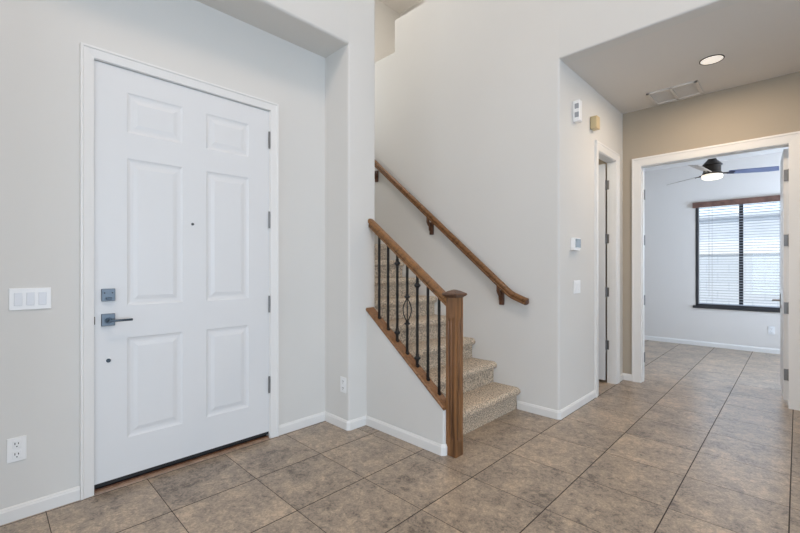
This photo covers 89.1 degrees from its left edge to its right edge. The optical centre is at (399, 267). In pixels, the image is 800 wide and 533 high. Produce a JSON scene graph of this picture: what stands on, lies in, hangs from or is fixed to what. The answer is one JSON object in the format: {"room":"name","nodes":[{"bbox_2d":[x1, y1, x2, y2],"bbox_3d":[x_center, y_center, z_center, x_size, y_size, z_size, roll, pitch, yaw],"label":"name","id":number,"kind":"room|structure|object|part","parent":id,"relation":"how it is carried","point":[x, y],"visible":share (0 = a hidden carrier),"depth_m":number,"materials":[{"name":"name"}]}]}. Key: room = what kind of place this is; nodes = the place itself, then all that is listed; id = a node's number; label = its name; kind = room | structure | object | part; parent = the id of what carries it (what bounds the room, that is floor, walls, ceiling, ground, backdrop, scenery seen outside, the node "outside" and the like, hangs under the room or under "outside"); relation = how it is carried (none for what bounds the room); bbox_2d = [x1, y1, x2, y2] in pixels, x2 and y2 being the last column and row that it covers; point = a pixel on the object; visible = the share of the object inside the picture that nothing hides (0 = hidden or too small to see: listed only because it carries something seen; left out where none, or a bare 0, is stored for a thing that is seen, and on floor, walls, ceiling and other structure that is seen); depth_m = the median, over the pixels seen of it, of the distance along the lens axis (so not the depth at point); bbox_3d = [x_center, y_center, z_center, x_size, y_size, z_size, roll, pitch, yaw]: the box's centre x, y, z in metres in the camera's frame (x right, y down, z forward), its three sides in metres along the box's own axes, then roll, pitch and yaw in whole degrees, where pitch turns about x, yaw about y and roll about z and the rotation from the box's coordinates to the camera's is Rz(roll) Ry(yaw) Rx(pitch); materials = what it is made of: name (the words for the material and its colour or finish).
{"room":"entrance hall","nodes":[
{"label":"entrance hall","id":0,"kind":"room"},
{"bbox_2d":[0,0,324,509],"bbox_3d":[-1.399,-0.240,2.681,0.150,3.000,2.075,0,0,44],"label":"wall","id":1,"kind":"structure","parent":0,"point":[40,40],"depth_m":2.19,"materials":[{"name":"paint"}]},
{"bbox_2d":[7,435,26,463],"bbox_3d":[-1.919,0.908,2.036,0.009,0.120,0.072,0,0,44],"label":"wall outlet","id":2,"kind":"object","parent":1,"relation":"attached to","point":[17,446],"visible":1,"depth_m":2.03,"materials":[{"name":"white plastic"}]},
{"bbox_2d":[12,440,20,448],"bbox_3d":[-1.917,0.882,2.035,0.004,0.036,0.034,0,0,44],"label":"socket","id":3,"kind":"object","parent":2,"relation":"attached to","point":[16,444],"depth_m":2.03,"materials":[{"name":"white plastic"}]},
{"bbox_2d":[12,450,20,458],"bbox_3d":[-1.917,0.934,2.035,0.004,0.036,0.034,0,0,44],"label":"socket","id":4,"kind":"object","parent":2,"relation":"attached to","point":[16,454],"depth_m":2.03,"materials":[{"name":"white plastic"}]},
{"bbox_2d":[9,287,50,310],"bbox_3d":[-1.882,0.157,2.072,0.011,0.110,0.160,0,0,44],"label":"light switch","id":5,"kind":"object","parent":1,"relation":"attached to","point":[19,298],"visible":1,"depth_m":2.06,"materials":[{"name":"white plastic"}]},
{"bbox_2d":[0,486,79,525],"bbox_3d":[-1.904,1.224,2.048,0.013,0.073,0.463,0,0,44],"label":"baseboard","id":6,"kind":"structure","parent":1,"relation":"attached to","point":[32,507],"depth_m":2.09,"materials":[{"name":"white paint"}]},
{"bbox_2d":[80,42,278,499],"bbox_3d":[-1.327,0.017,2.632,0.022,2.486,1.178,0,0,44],"label":"trim","id":7,"kind":"structure","parent":1,"relation":"attached to","point":[88,52],"depth_m":2.25,"materials":[{"name":"white paint"}]},
{"bbox_2d":[94,60,269,487],"bbox_3d":[-1.329,0.036,2.632,0.113,2.388,1.057,0,0,44],"label":"door","id":8,"kind":"structure","parent":1,"relation":"in","point":[182,213],"depth_m":2.56,"materials":[{"name":"white paint"}]},
{"bbox_3d":[-1.655,0.294,2.306,0.015,0.070,0.065,0,0,44],"label":"lever handle","id":9,"kind":"part","parent":8,"relation":"part of","materials":[{"name":"grey metal"}]},
{"bbox_3d":[-1.599,0.297,2.314,0.056,0.036,0.126,0,0,44],"label":"lever","id":10,"kind":"part","parent":8,"relation":"part of","materials":[{"name":"grey metal"}]},
{"bbox_2d":[196,0,348,57],"bbox_3d":[-3.037,-3.040,0.786,0.460,2.600,7.075,0,0,44],"label":"wall","id":11,"kind":"structure","parent":0,"point":[320,27],"depth_m":2.94,"materials":[{"name":"paint"}]},
{"bbox_2d":[325,0,374,420],"bbox_3d":[-1.190,-1.540,4.124,2.490,5.600,0.280,0,0,44],"label":"wall","id":12,"kind":"structure","parent":0,"point":[350,70],"depth_m":3.25,"materials":[{"name":"paint"}]},
{"bbox_2d":[340,376,345,392],"bbox_3d":[-0.446,0.918,3.194,0.072,0.120,0.009,0,0,44],"label":"wall outlet","id":13,"kind":"object","parent":12,"relation":"attached to","point":[342,379],"visible":1,"depth_m":3.19,"materials":[{"name":"white plastic"}]},
{"bbox_2d":[279,411,446,455],"bbox_3d":[-0.255,1.224,3.072,1.283,0.073,0.391,0,0,15],"label":"baseboard","id":14,"kind":"structure","parent":12,"relation":"attached to","point":[432,446],"depth_m":3.14,"materials":[{"name":"white paint"}]},
{"bbox_2d":[375,0,399,61],"bbox_3d":[-0.951,-1.540,6.062,0.120,5.600,2.825,0,0,44],"label":"wall","id":15,"kind":"structure","parent":0,"point":[385,17],"depth_m":6.69,"materials":[{"name":"paint"}]},
{"bbox_2d":[0,340,799,532],"bbox_3d":[1.138,1.320,1.020,10.200,0.120,13.450,0,0,44],"label":"floor","id":16,"kind":"structure","parent":0,"point":[708,441],"depth_m":2.47,"materials":[{"name":"tile"}]},
{"bbox_2d":[94,435,268,494],"bbox_3d":[-1.385,1.246,2.682,0.168,0.028,1.041,0,0,44],"label":"threshold","id":17,"kind":"object","parent":16,"relation":"on","point":[127,481],"visible":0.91,"depth_m":2.56,"materials":[{"name":"brown wood"}]},
{"bbox_2d":[366,219,466,457],"bbox_3d":[0.089,0.429,3.012,0.890,1.662,0.134,0,0,44],"label":"stair railing","id":18,"kind":"object","parent":16,"relation":"on","point":[452,403],"visible":1,"depth_m":2.82,"materials":[{"name":"brown wood"}]},
{"bbox_3d":[0.045,-0.071,3.039,0.791,0.662,0.066,0,0,44],"label":"handrail","id":19,"kind":"part","parent":18,"relation":"part of","materials":[{"name":"brown wood"}]},
{"bbox_2d":[403,299,411,320],"bbox_3d":[0.054,0.314,3.030,0.052,0.172,0.052,0,0,44],"label":"basket","id":20,"kind":"object","parent":18,"relation":"on","point":[406,299],"depth_m":3.03,"materials":[{"name":"black metal"}]},
{"bbox_3d":[0.368,0.721,2.748,0.082,1.078,0.082,0,0,44],"label":"newel post","id":21,"kind":"part","parent":18,"relation":"part of","materials":[{"name":"brown wood"}]},
{"bbox_2d":[375,244,520,434],"bbox_3d":[-0.408,0.203,4.314,3.092,2.114,1.083,0,0,44],"label":"staircase","id":22,"kind":"structure","parent":16,"relation":"on","point":[485,400],"depth_m":3.68,"materials":[{"name":"beige carpet"}]},
{"bbox_2d":[379,0,420,13],"bbox_3d":[0.071,-4.415,-0.070,10.200,0.150,10.400,0,0,44],"label":"ceiling","id":23,"kind":"structure","parent":0,"point":[399,6],"depth_m":6.70,"materials":[{"name":"white paint"}]},
{"bbox_2d":[366,311,445,443],"bbox_3d":[0.046,0.803,3.042,0.790,0.914,0.098,0,0,44],"label":"wall","id":24,"kind":"structure","parent":0,"point":[395,396],"depth_m":3.04,"materials":[{"name":"paint"}]},
{"bbox_2d":[400,0,423,16],"bbox_3d":[1.417,-3.190,5.637,3.860,2.300,0.120,0,0,44],"label":"wall","id":25,"kind":"structure","parent":0,"point":[421,1],"depth_m":6.74,"materials":[{"name":"paint"}]},
{"bbox_2d":[375,0,744,409],"bbox_3d":[3.020,-1.540,2.914,9.960,5.600,1.710,0,0,44],"label":"wall","id":26,"kind":"structure","parent":0,"point":[474,99],"depth_m":3.78,"materials":[{"name":"paint"}]},
{"bbox_2d":[375,160,528,304],"bbox_3d":[0.149,-0.772,4.462,2.709,2.224,0.094,0,0,44],"label":"wall handrail","id":27,"kind":"object","parent":26,"relation":"attached to","point":[502,288],"visible":0.89,"depth_m":4.02,"materials":[{"name":"brown wood"}]},
{"bbox_2d":[517,390,595,419],"bbox_3d":[1.474,1.224,3.794,0.390,0.073,0.831,0,0,44],"label":"baseboard","id":28,"kind":"structure","parent":26,"relation":"attached to","point":[547,412],"depth_m":3.53,"materials":[{"name":"white paint"}]},
{"bbox_2d":[570,238,580,250],"bbox_3d":[1.549,-0.209,3.581,0.040,0.110,0.165,0,0,44],"label":"thermostat","id":29,"kind":"object","parent":26,"relation":"attached to","point":[575,242],"visible":1,"depth_m":3.55,"materials":[{"name":"white plastic"}]},
{"bbox_2d":[574,280,579,293],"bbox_3d":[1.587,0.170,3.641,0.011,0.115,0.145,0,0,44],"label":"light switch","id":30,"kind":"object","parent":26,"relation":"attached to","point":[577,282],"visible":1,"depth_m":3.64,"materials":[{"name":"white plastic"}]},
{"bbox_2d":[573,99,581,122],"bbox_3d":[1.566,-1.379,3.586,0.058,0.185,0.064,0,0,44],"label":"sensor","id":31,"kind":"object","parent":26,"relation":"attached to","point":[577,104],"visible":1,"depth_m":3.56,"materials":[{"name":"white plastic"}]},
{"bbox_2d":[590,115,599,130],"bbox_3d":[1.863,-1.383,3.885,0.063,0.117,0.091,0,0,44],"label":"door chime","id":32,"kind":"object","parent":26,"relation":"attached to","point":[594,120],"visible":1,"depth_m":3.86,"materials":[{"name":"beige plastic"}]},
{"bbox_2d":[599,164,608,379],"bbox_3d":[2.061,0.045,4.625,0.572,2.370,0.035,0,0,38],"label":"door","id":33,"kind":"structure","parent":26,"relation":"in","point":[603,183],"depth_m":4.48,"materials":[{"name":"white paint"}]},
{"bbox_2d":[594,140,619,397],"bbox_3d":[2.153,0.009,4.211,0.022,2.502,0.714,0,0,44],"label":"trim","id":34,"kind":"structure","parent":26,"relation":"attached to","point":[598,146],"depth_m":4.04,"materials":[{"name":"white paint"}]},
{"bbox_2d":[620,373,631,381],"bbox_3d":[2.492,1.224,4.503,0.099,0.073,0.178,0,0,44],"label":"baseboard","id":35,"kind":"structure","parent":26,"relation":"attached to","point":[624,376],"depth_m":4.55,"materials":[{"name":"white paint"}]},
{"bbox_2d":[566,0,799,113],"bbox_3d":[3.254,-1.890,2.853,3.740,0.300,1.710,0,0,44],"label":"ceiling","id":36,"kind":"structure","parent":0,"point":[759,40],"depth_m":3.35,"materials":[{"name":"white paint"}]},
{"bbox_2d":[646,80,703,104],"bbox_3d":[2.736,-1.734,4.046,0.420,0.012,0.370,0,0,44],"label":"ceiling vent","id":37,"kind":"object","parent":36,"relation":"in","point":[690,89],"visible":1,"depth_m":4.03,"materials":[{"name":"white metal"}]},
{"bbox_3d":[2.736,-1.739,4.046,0.380,0.002,0.330,0,0,44],"label":"damper plate","id":38,"kind":"part","parent":37,"relation":"part of","materials":[{"name":"white metal"}]},
{"bbox_2d":[699,54,724,64],"bbox_3d":[2.605,-1.736,3.397,0.171,0.007,0.171,0,0,44],"label":"recessed light","id":39,"kind":"object","parent":36,"relation":"in","point":[713,59],"visible":1,"depth_m":3.39,"materials":[{"name":"white glass"}]},
{"bbox_2d":[599,72,799,375],"bbox_3d":[3.288,-0.240,3.932,5.200,3.000,0.120,0,0,44],"label":"wall","id":40,"kind":"structure","parent":0,"point":[768,107],"depth_m":4.13,"materials":[{"name":"beige paint"}]},
{"bbox_2d":[644,190,644,361],"bbox_3d":[2.550,0.070,4.771,0.037,2.320,0.586,0,0,-39],"label":"door","id":41,"kind":"structure","parent":40,"relation":"in","point":[644,190],"depth_m":4.55,"materials":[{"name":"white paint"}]},
{"bbox_2d":[632,131,799,410],"bbox_3d":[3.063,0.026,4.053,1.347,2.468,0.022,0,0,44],"label":"trim","id":42,"kind":"structure","parent":40,"relation":"attached to","point":[793,138],"depth_m":3.84,"materials":[{"name":"white paint"}]},
{"bbox_2d":[772,149,788,399],"bbox_3d":[3.726,0.060,3.987,0.105,2.320,0.591,0,0,40],"label":"door","id":43,"kind":"structure","parent":40,"relation":"in","point":[784,163],"depth_m":3.76,"materials":[{"name":"white paint"}]},
{"bbox_2d":[644,152,782,348],"bbox_3d":[5.439,-0.240,6.129,5.200,3.000,0.130,0,0,44],"label":"wall","id":44,"kind":"structure","parent":0,"point":[669,214],"depth_m":6.72,"materials":[{"name":"white paint"}]},
{"bbox_2d":[644,335,779,353],"bbox_3d":[4.362,1.224,5.029,5.200,0.073,2.950,0,0,44],"label":"baseboard","id":45,"kind":"structure","parent":44,"relation":"attached to","point":[653,338],"depth_m":6.45,"materials":[{"name":"white paint"}]},
{"bbox_2d":[693,204,779,312],"bbox_3d":[5.251,-0.205,6.280,1.180,1.710,0.138,0,0,44],"label":"window","id":46,"kind":"structure","parent":44,"relation":"in","point":[708,306],"depth_m":6.31,"materials":[{"name":"brown metal"}]},
{"bbox_2d":[692,195,779,307],"bbox_3d":[5.231,-0.240,6.253,1.192,1.644,0.105,0,0,44],"label":"window blind","id":47,"kind":"object","parent":46,"relation":"attached to","point":[771,199],"visible":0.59,"depth_m":6.26,"materials":[{"name":"white plastic"}]},
{"bbox_3d":[5.252,0.574,6.270,1.049,0.016,0.050,0,0,44],"label":"rail","id":48,"kind":"part","parent":47,"relation":"part of","materials":[{"name":"grey plastic"}]},
{"bbox_3d":[5.223,0.629,6.251,1.180,0.042,0.058,0,0,44],"label":"sill","id":49,"kind":"part","parent":46,"relation":"part of","materials":[{"name":"brown metal"}]},
{"bbox_2d":[768,326,774,334],"bbox_3d":[5.476,0.922,5.995,0.072,0.120,0.009,0,0,44],"label":"wall outlet","id":50,"kind":"object","parent":44,"relation":"attached to","point":[771,330],"visible":1,"depth_m":5.99,"materials":[{"name":"white plastic"}]},
{"bbox_2d":[644,147,788,171],"bbox_3d":[4.408,-1.762,5.075,5.400,0.155,3.080,0,0,44],"label":"ceiling","id":51,"kind":"structure","parent":0,"point":[779,150],"depth_m":6.26,"materials":[{"name":"white paint"}]},
{"bbox_2d":[668,158,778,184],"bbox_3d":[3.978,-1.415,5.169,1.214,0.538,1.154,0,0,44],"label":"ceiling fan","id":52,"kind":"object","parent":51,"relation":"hanging from","point":[711,169],"visible":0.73,"depth_m":5.18,"materials":[{"name":"black metal"}]},
{"bbox_3d":[3.706,-1.227,5.006,0.530,0.037,0.124,0,0,-36],"label":"blade","id":53,"kind":"part","parent":52,"relation":"part of","materials":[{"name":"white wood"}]},
{"bbox_3d":[4.047,-1.179,5.274,0.228,0.066,0.228,0,0,44],"label":"lamp shade","id":54,"kind":"part","parent":52,"relation":"part of","materials":[{"name":"white glass"}]},
{"bbox_3d":[4.450,-1.227,5.113,0.530,0.037,0.124,0,0,24],"label":"blade","id":55,"kind":"part","parent":52,"relation":"part of","materials":[{"name":"white wood"}]},
{"label":"outside","id":56,"kind":"structure","parent":0,"visible":0},
{"bbox_3d":[13.302,1.360,20.738,50.000,0.100,31.750,0,0,44],"label":"ground","id":57,"kind":"structure","parent":56,"visible":0},
{"bbox_2d":[699,251,779,305],"bbox_3d":[6.040,0.480,10.460,18.000,1.660,0.260,0,0,44],"label":"wall","id":58,"kind":"structure","parent":57,"relation":"on","point":[775,266],"depth_m":8.95,"materials":[{"name":"white"}]},
{"bbox_2d":[699,210,779,252],"bbox_3d":[11.007,-0.135,15.534,19.200,2.890,7.400,0,0,44],"label":"neighbouring house","id":59,"kind":"structure","parent":57,"relation":"on","point":[775,237],"depth_m":11.66,"materials":[{"name":"white"}]}
]}

